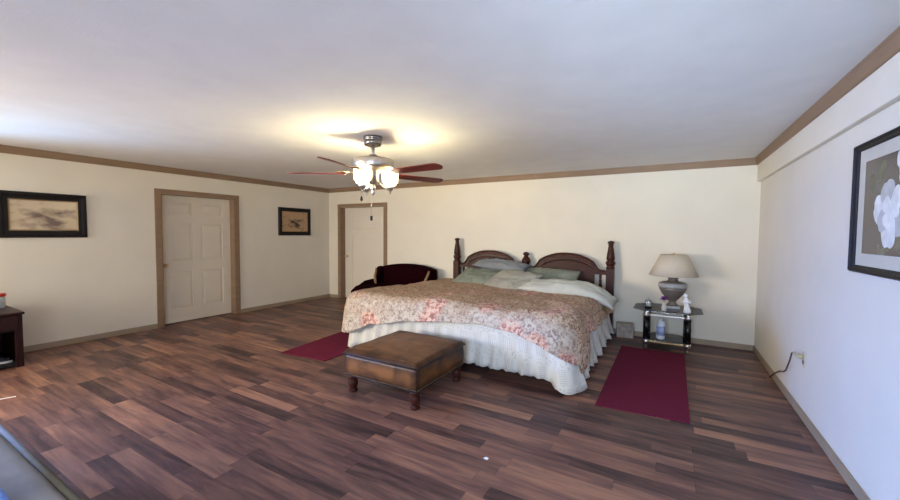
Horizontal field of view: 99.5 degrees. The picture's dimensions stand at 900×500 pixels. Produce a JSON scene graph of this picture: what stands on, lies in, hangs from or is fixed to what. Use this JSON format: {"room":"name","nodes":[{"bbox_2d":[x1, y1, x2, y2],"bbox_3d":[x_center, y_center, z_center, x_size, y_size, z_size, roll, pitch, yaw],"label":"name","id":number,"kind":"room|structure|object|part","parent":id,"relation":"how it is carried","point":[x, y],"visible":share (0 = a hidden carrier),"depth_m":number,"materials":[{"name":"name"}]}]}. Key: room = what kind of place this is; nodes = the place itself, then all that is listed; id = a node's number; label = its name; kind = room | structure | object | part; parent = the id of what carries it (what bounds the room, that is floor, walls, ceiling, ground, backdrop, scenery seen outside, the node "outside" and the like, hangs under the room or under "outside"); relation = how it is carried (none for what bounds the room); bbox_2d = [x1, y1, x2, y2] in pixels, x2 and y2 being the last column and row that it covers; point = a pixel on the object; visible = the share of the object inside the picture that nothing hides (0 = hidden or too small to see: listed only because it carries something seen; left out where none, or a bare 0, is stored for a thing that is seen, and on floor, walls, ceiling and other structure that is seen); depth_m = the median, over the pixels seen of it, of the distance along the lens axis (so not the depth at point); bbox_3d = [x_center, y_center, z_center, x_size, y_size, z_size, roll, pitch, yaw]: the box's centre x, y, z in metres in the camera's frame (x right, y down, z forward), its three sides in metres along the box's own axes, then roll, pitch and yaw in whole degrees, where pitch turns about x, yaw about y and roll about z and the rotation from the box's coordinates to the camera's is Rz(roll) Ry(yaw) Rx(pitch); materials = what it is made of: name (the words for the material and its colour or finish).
{"room":"bedroom","nodes":[
{"label":"bedroom","id":0,"kind":"room"},
{"bbox_2d":[0,153,329,346],"bbox_3d":[-4.838,-0.019,5.222,0.250,2.440,8.391,2,3,30],"label":"wall","id":1,"kind":"structure","parent":0,"point":[103,281],"depth_m":5.32,"materials":[{"name":"beige paint"}]},
{"bbox_2d":[0,190,87,237],"bbox_3d":[-4.975,-0.426,4.679,0.031,0.548,0.775,2,3,30],"label":"framed print","id":2,"kind":"object","parent":1,"relation":"attached to","point":[23,214],"visible":1,"depth_m":4.66,"materials":[{"name":"beige paper"}]},
{"bbox_2d":[0,144,328,192],"bbox_3d":[-4.707,-1.188,5.099,0.034,0.090,7.991,2,3,30],"label":"trim","id":3,"kind":"structure","parent":1,"relation":"attached to","point":[7,149],"depth_m":5.48,"materials":[{"name":"brown wood"}]},
{"bbox_2d":[24,294,329,352],"bbox_3d":[-4.733,1.169,5.209,0.013,0.070,7.991,2,3,30],"label":"baseboard","id":4,"kind":"structure","parent":1,"relation":"attached to","point":[153,326],"depth_m":5.33,"materials":[{"name":"brown wood"}]},
{"bbox_2d":[154,188,240,327],"bbox_3d":[-4.160,0.106,6.308,0.186,2.104,1.284,2,3,30],"label":"door","id":5,"kind":"structure","parent":1,"relation":"in","point":[197,239],"depth_m":6.30,"materials":[{"name":"beige paint"}]},
{"bbox_2d":[278,207,310,235],"bbox_3d":[-3.168,-0.577,7.799,0.031,0.560,0.765,2,3,30],"label":"framed print","id":6,"kind":"object","parent":1,"relation":"attached to","point":[291,221],"visible":1,"depth_m":7.78,"materials":[{"name":"beige paper"}]},
{"bbox_2d":[0,297,857,499],"bbox_3d":[-1.435,1.363,3.308,8.036,0.100,8.391,2,3,30],"label":"floor","id":7,"kind":"structure","parent":0,"point":[211,407],"depth_m":2.87,"materials":[{"name":"laminate"}]},
{"bbox_2d":[0,305,24,368],"bbox_3d":[-5.003,0.959,4.009,0.695,0.592,0.600,2,3,30],"label":"nightstand","id":8,"kind":"object","parent":7,"relation":"on","point":[11,322],"visible":0.94,"depth_m":4.08,"materials":[{"name":"brown wood"}]},
{"bbox_2d":[0,293,5,307],"bbox_3d":[-5.069,0.569,4.258,0.148,0.162,0.148,2,3,30],"label":"plastic tub","id":9,"kind":"object","parent":8,"relation":"on","point":[2,295],"visible":1,"depth_m":4.26,"materials":[{"name":"white plastic"}]},
{"bbox_2d":[0,357,12,363],"bbox_3d":[-4.806,1.157,4.007,0.269,0.098,0.090,-2,3,-39],"label":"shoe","id":10,"kind":"object","parent":8,"relation":"on","point":[2,360],"visible":1,"depth_m":4.04,"materials":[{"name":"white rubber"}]},
{"bbox_2d":[0,353,15,368],"bbox_3d":[-5.018,1.219,4.028,0.624,0.030,0.508,2,3,30],"label":"shelf","id":11,"kind":"object","parent":8,"relation":"attached to","point":[9,355],"depth_m":4.11,"materials":[{"name":"brown wood"}]},
{"bbox_3d":[-4.741,0.783,3.850,0.028,0.158,0.504,2,3,30],"label":"drawer","id":12,"kind":"part","parent":8,"relation":"part of","materials":[{"name":"brown wood"}]},
{"bbox_2d":[0,424,81,499],"bbox_3d":[-2.171,1.146,1.158,2.550,0.513,1.250,2,3,30],"label":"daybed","id":13,"kind":"object","parent":7,"relation":"on","point":[23,476],"visible":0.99,"depth_m":1.50,"materials":[{"name":"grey blue-grey fabric"}]},
{"bbox_2d":[0,488,9,499],"bbox_3d":[-2.196,0.838,1.346,1.302,0.054,0.613,2,3,30],"label":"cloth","id":14,"kind":"object","parent":13,"relation":"on","point":[3,496],"visible":1,"depth_m":1.31,"materials":[{"name":"blue fabric"}]},
{"bbox_2d":[281,332,355,360],"bbox_3d":[-1.398,1.225,5.180,0.772,0.008,1.576,2,3,26],"label":"rug","id":15,"kind":"object","parent":7,"relation":"on","point":[332,346],"visible":0.51,"depth_m":4.78,"materials":[{"name":"red fabric"}]},
{"bbox_2d":[351,264,436,292],"bbox_3d":[-1.040,0.715,6.982,1.499,0.875,0.953,2,3,30],"label":"loveseat","id":16,"kind":"object","parent":7,"relation":"on","point":[392,274],"visible":0.42,"depth_m":7.22,"materials":[{"name":"red fabric"}]},
{"bbox_2d":[351,283,394,292],"bbox_3d":[-1.333,0.723,7.021,0.635,0.180,0.726,2,3,30],"label":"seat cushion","id":17,"kind":"object","parent":16,"relation":"on","point":[365,285],"depth_m":6.90,"materials":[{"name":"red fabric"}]},
{"bbox_3d":[-1.436,0.505,7.383,0.068,0.328,0.134,1,3,12],"label":"gold trim","id":18,"kind":"part","parent":16,"relation":"part of","materials":[{"name":"gold metal"}]},
{"bbox_3d":[-0.811,0.602,7.303,1.230,0.675,0.160,2,3,30],"label":"backrest","id":19,"kind":"part","parent":16,"relation":"part of","materials":[{"name":"red fabric"}]},
{"bbox_2d":[343,330,465,409],"bbox_3d":[-0.416,1.094,3.654,0.840,0.423,0.850,2,3,30],"label":"ottoman","id":20,"kind":"object","parent":7,"relation":"on","point":[411,362],"visible":1,"depth_m":3.40,"materials":[{"name":"brown leather"}]},
{"bbox_3d":[-0.897,1.226,3.528,0.094,0.162,0.094,2,3,30],"label":"leg","id":21,"kind":"part","parent":20,"relation":"part of","materials":[{"name":"brown wood"}]},
{"bbox_2d":[343,330,464,368],"bbox_3d":[-0.414,0.913,3.646,0.828,0.061,0.838,2,3,30],"label":"seat cushion","id":22,"kind":"object","parent":20,"relation":"on","point":[399,349],"depth_m":3.47,"materials":[{"name":"brown leather"}]},
{"bbox_3d":[-0.291,1.246,3.178,0.094,0.162,0.094,2,3,30],"label":"leg","id":23,"kind":"part","parent":20,"relation":"part of","materials":[{"name":"brown wood"}]},
{"bbox_3d":[0.064,1.222,3.792,0.094,0.162,0.094,2,3,30],"label":"leg","id":24,"kind":"part","parent":20,"relation":"part of","materials":[{"name":"brown wood"}]},
{"bbox_2d":[348,238,614,394],"bbox_3d":[0.519,0.551,5.201,3.025,1.384,2.612,2,3,30],"label":"bed","id":25,"kind":"object","parent":7,"relation":"on","point":[496,349],"visible":0.42,"depth_m":4.10,"materials":[{"name":"white fabric"}]},
{"bbox_3d":[0.126,0.475,6.848,0.134,1.384,0.134,2,3,30],"label":"post","id":26,"kind":"part","parent":25,"relation":"part of","materials":[{"name":"brown wood"}]},
{"bbox_2d":[342,278,612,372],"bbox_3d":[0.397,0.781,5.122,3.110,0.582,2.399,2,3,30],"label":"quilt","id":27,"kind":"object","parent":25,"relation":"on","point":[562,325],"visible":0.95,"depth_m":4.19,"materials":[{"name":"fabric"}]},
{"bbox_2d":[452,267,499,283],"bbox_3d":[0.523,0.426,6.211,0.880,0.267,0.520,2,3,33],"label":"pillow","id":28,"kind":"object","parent":27,"relation":"on","point":[469,275],"visible":0.59,"depth_m":6.16,"materials":[{"name":"green fabric"}]},
{"bbox_2d":[472,258,531,270],"bbox_3d":[0.834,0.235,6.180,0.922,0.199,0.335,2,3,33],"label":"pillow","id":29,"kind":"object","parent":28,"relation":"on","point":[493,264],"visible":0.88,"depth_m":6.07,"materials":[{"name":"grey fabric"}]},
{"bbox_2d":[484,269,542,289],"bbox_3d":[0.916,0.452,5.673,0.481,0.298,0.808,-1,3,-36],"label":"pillow","id":30,"kind":"object","parent":27,"relation":"on","point":[513,278],"visible":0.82,"depth_m":5.56,"materials":[{"name":"beige fabric"}]},
{"bbox_2d":[524,267,581,280],"bbox_3d":[1.484,0.420,5.794,0.924,0.271,0.374,2,3,30],"label":"pillow","id":31,"kind":"object","parent":27,"relation":"on","point":[548,273],"visible":0.38,"depth_m":5.71,"materials":[{"name":"green fabric"}]},
{"bbox_2d":[518,279,617,310],"bbox_3d":[1.584,0.565,5.162,1.264,0.323,0.440,2,3,28],"label":"blanket","id":32,"kind":"object","parent":27,"relation":"on","point":[558,286],"visible":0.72,"depth_m":5.00,"materials":[{"name":"white fabric"}]},
{"bbox_3d":[0.681,0.395,6.524,0.800,0.580,0.020,2,3,30],"label":"headboard panel","id":33,"kind":"part","parent":25,"relation":"part of","materials":[{"name":"brown wood"}]},
{"bbox_3d":[1.234,0.616,6.213,0.142,1.174,0.142,2,3,30],"label":"post","id":34,"kind":"part","parent":25,"relation":"part of","materials":[{"name":"brown wood"}]},
{"bbox_3d":[1.786,0.432,5.885,0.800,0.580,0.020,2,3,30],"label":"headboard panel","id":35,"kind":"part","parent":25,"relation":"part of","materials":[{"name":"brown wood"}]},
{"bbox_3d":[2.338,0.553,5.571,0.134,1.374,0.134,2,3,30],"label":"post","id":36,"kind":"part","parent":25,"relation":"part of","materials":[{"name":"brown wood"}]},
{"bbox_2d":[616,321,633,338],"bbox_3d":[2.510,1.145,5.472,0.220,0.200,0.150,1,3,21],"label":"storage box","id":37,"kind":"object","parent":7,"relation":"on","point":[623,329],"visible":1,"depth_m":5.41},
{"bbox_2d":[595,346,689,423],"bbox_3d":[2.054,1.305,3.962,0.710,0.008,2.020,2,3,30],"label":"rug","id":38,"kind":"object","parent":7,"relation":"on","point":[653,383],"visible":1,"depth_m":3.67,"materials":[{"name":"red fabric"}]},
{"bbox_2d":[633,303,703,354],"bbox_3d":[2.826,1.015,4.972,0.770,0.512,0.660,2,3,30],"label":"side table","id":39,"kind":"object","parent":7,"relation":"on","point":[671,339],"visible":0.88,"depth_m":4.86,"materials":[{"name":"clear glass"}]},
{"bbox_2d":[645,301,651,307],"bbox_3d":[2.612,0.686,5.013,0.088,0.138,0.088,2,3,30],"label":"candle jar","id":40,"kind":"object","parent":39,"relation":"on","point":[648,304],"visible":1,"depth_m":4.99,"materials":[{"name":"glass"}]},
{"bbox_2d":[656,318,664,339],"bbox_3d":[2.720,1.013,4.918,0.101,0.266,0.101,2,3,30],"label":"lotion bottle","id":41,"kind":"object","parent":39,"relation":"on","point":[660,325],"visible":1,"depth_m":4.88,"materials":[{"name":"white plastic"}]},
{"bbox_2d":[660,296,668,310],"bbox_3d":[2.688,0.674,4.784,0.100,0.182,0.101,2,3,30],"label":"flower vase","id":42,"kind":"object","parent":39,"relation":"on","point":[663,308],"visible":1,"depth_m":4.77,"materials":[{"name":"beige ceramic"}]},
{"bbox_3d":[2.825,1.166,4.979,0.476,0.025,0.420,2,3,30],"label":"shelf frame","id":43,"kind":"part","parent":39,"relation":"part of","materials":[{"name":"gold metal"}]},
{"bbox_2d":[649,332,683,343],"bbox_3d":[2.825,1.149,4.978,0.477,0.008,0.475,2,3,30],"label":"shelf","id":44,"kind":"object","parent":39,"relation":"attached to","point":[669,338],"depth_m":4.89,"materials":[{"name":"clear glass"}]},
{"bbox_3d":[2.827,0.829,4.964,0.472,0.020,0.416,2,3,30],"label":"frame","id":45,"kind":"part","parent":39,"relation":"part of","materials":[{"name":"silver metal"}]},
{"bbox_3d":[2.828,0.764,4.961,0.770,0.010,0.660,2,3,30],"label":"glass","id":46,"kind":"part","parent":39,"relation":"part of","materials":[{"name":"clear glass"}]},
{"bbox_2d":[649,253,698,309],"bbox_3d":[2.908,0.396,4.969,0.566,0.725,0.566,2,3,30],"label":"table lamp","id":47,"kind":"object","parent":39,"relation":"on","point":[673,266],"visible":0.98,"depth_m":4.83,"materials":[{"name":"silver metal"}]},
{"bbox_3d":[2.910,0.197,4.960,0.566,0.273,0.566,2,3,30],"label":"lamp shade","id":48,"kind":"part","parent":47,"relation":"part of","materials":[{"name":"fabric"}]},
{"bbox_2d":[683,294,690,313],"bbox_3d":[2.903,0.654,4.664,0.096,0.237,0.083,2,3,30],"label":"figurine","id":49,"kind":"object","parent":39,"relation":"on","point":[686,302],"visible":1,"depth_m":4.65,"materials":[{"name":"white ceramic"}]},
{"bbox_2d":[0,0,899,188],"bbox_3d":[-1.415,-1.174,3.195,8.036,0.100,8.391,2,3,30],"label":"ceiling","id":50,"kind":"structure","parent":0,"point":[255,89],"depth_m":2.39,"materials":[{"name":"white paint"}]},
{"bbox_2d":[287,135,442,220],"bbox_3d":[-0.749,-0.723,3.848,1.618,0.850,1.651,2,3,30],"label":"ceiling fan","id":51,"kind":"object","parent":50,"relation":"hanging from","point":[366,169],"visible":1,"depth_m":3.79,"materials":[{"name":"white glass"}]},
{"bbox_3d":[-1.355,-0.782,3.882,0.598,0.038,0.134,0,3,-1],"label":"blade","id":52,"kind":"part","parent":51,"relation":"part of","materials":[{"name":"brown wood"}]},
{"bbox_3d":[-0.953,-0.755,3.348,0.134,0.038,0.598,1,3,17],"label":"blade","id":53,"kind":"part","parent":51,"relation":"part of","materials":[{"name":"brown wood"}]},
{"bbox_3d":[-0.860,-0.719,3.739,0.172,0.140,0.172,2,3,30],"label":"lamp shade","id":54,"kind":"part","parent":51,"relation":"part of","materials":[{"name":"white glass"}]},
{"bbox_3d":[-0.787,-0.620,3.899,0.060,0.120,0.060,2,3,30],"label":"light stem","id":55,"kind":"part","parent":51,"relation":"part of","materials":[{"name":"silver metal"}]},
{"bbox_3d":[-0.615,-0.725,3.908,0.172,0.140,0.172,2,3,30],"label":"lamp shade","id":56,"kind":"part","parent":51,"relation":"part of","materials":[{"name":"white glass"}]},
{"bbox_3d":[-0.320,-0.760,3.566,0.598,0.038,0.134,2,3,35],"label":"blade","id":57,"kind":"part","parent":51,"relation":"part of","materials":[{"name":"brown wood"}]},
{"bbox_3d":[-0.331,-0.790,4.234,0.598,0.038,0.134,-1,3,-37],"label":"blade","id":58,"kind":"part","parent":51,"relation":"part of","materials":[{"name":"brown wood"}]},
{"bbox_2d":[329,165,760,344],"bbox_3d":[0.638,-0.049,6.815,7.636,2.440,0.250,2,3,30],"label":"wall","id":59,"kind":"structure","parent":0,"point":[711,216],"depth_m":5.59,"materials":[{"name":"beige paint"}]},
{"bbox_2d":[338,202,386,297],"bbox_3d":[-1.845,0.050,8.201,1.394,2.084,0.186,2,3,30],"label":"door","id":60,"kind":"structure","parent":59,"relation":"in","point":[362,242],"depth_m":8.31,"materials":[{"name":"white paint"}]},
{"bbox_2d":[330,294,752,350],"bbox_3d":[0.563,1.140,6.754,7.636,0.070,0.013,2,3,30],"label":"baseboard","id":61,"kind":"structure","parent":59,"relation":"attached to","point":[636,333],"depth_m":5.05,"materials":[{"name":"brown wood"}]},
{"bbox_2d":[329,158,756,192],"bbox_3d":[0.558,-1.218,6.650,7.596,0.090,0.034,2,3,30],"label":"trim","id":62,"kind":"structure","parent":59,"relation":"attached to","point":[743,161],"depth_m":5.79,"materials":[{"name":"brown wood"}]},
{"bbox_2d":[754,100,899,499],"bbox_3d":[1.966,0.207,1.293,0.200,2.440,8.391,2,3,30],"label":"wall","id":63,"kind":"structure","parent":0,"point":[846,323],"depth_m":2.58,"materials":[{"name":"beige paint"}]},
{"bbox_2d":[769,352,803,376],"bbox_3d":[3.074,1.093,3.527,0.050,0.533,1.041,2,3,30],"label":"power cord","id":64,"kind":"object","parent":63,"relation":"hanging from","point":[799,356],"visible":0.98,"depth_m":3.31,"materials":[{"name":"plastic"}]},
{"bbox_2d":[802,351,805,367],"bbox_3d":[2.849,0.880,3.068,0.008,0.116,0.072,2,3,30],"label":"wall outlet","id":65,"kind":"object","parent":63,"relation":"attached to","point":[803,352],"visible":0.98,"depth_m":3.05,"materials":[{"name":"beige plastic"}]},
{"bbox_2d":[753,345,869,499],"bbox_3d":[1.865,1.388,1.399,0.013,0.070,7.991,2,3,30],"label":"baseboard","id":66,"kind":"structure","parent":63,"relation":"attached to","point":[849,479],"depth_m":2.68,"materials":[{"name":"wood"}]},
{"bbox_2d":[755,26,899,164],"bbox_3d":[1.839,-0.971,1.319,0.034,0.090,7.991,2,3,30],"label":"trim","id":67,"kind":"structure","parent":63,"relation":"attached to","point":[890,46],"depth_m":2.35,"materials":[{"name":"brown wood"}]},
{"bbox_2d":[757,51,899,181],"bbox_3d":[1.871,-0.866,1.305,0.040,0.300,7.991,2,3,30],"label":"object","id":68,"kind":"structure","parent":63,"relation":"attached to","point":[880,89],"depth_m":2.40,"materials":[{"name":"beige paint"}]},
{"bbox_2d":[847,126,899,280],"bbox_3d":[2.104,-0.223,1.739,0.031,0.745,1.270,2,3,30],"label":"framed painting","id":69,"kind":"object","parent":63,"relation":"attached to","point":[874,230],"visible":1,"depth_m":2.04,"materials":[{"name":"black wood"}]},
{"bbox_2d":[861,150,899,256],"bbox_3d":[2.115,-0.223,1.733,0.004,0.523,1.048,2,3,30],"label":"print","id":70,"kind":"object","parent":69,"relation":"attached to","point":[880,217],"depth_m":2.00}
]}

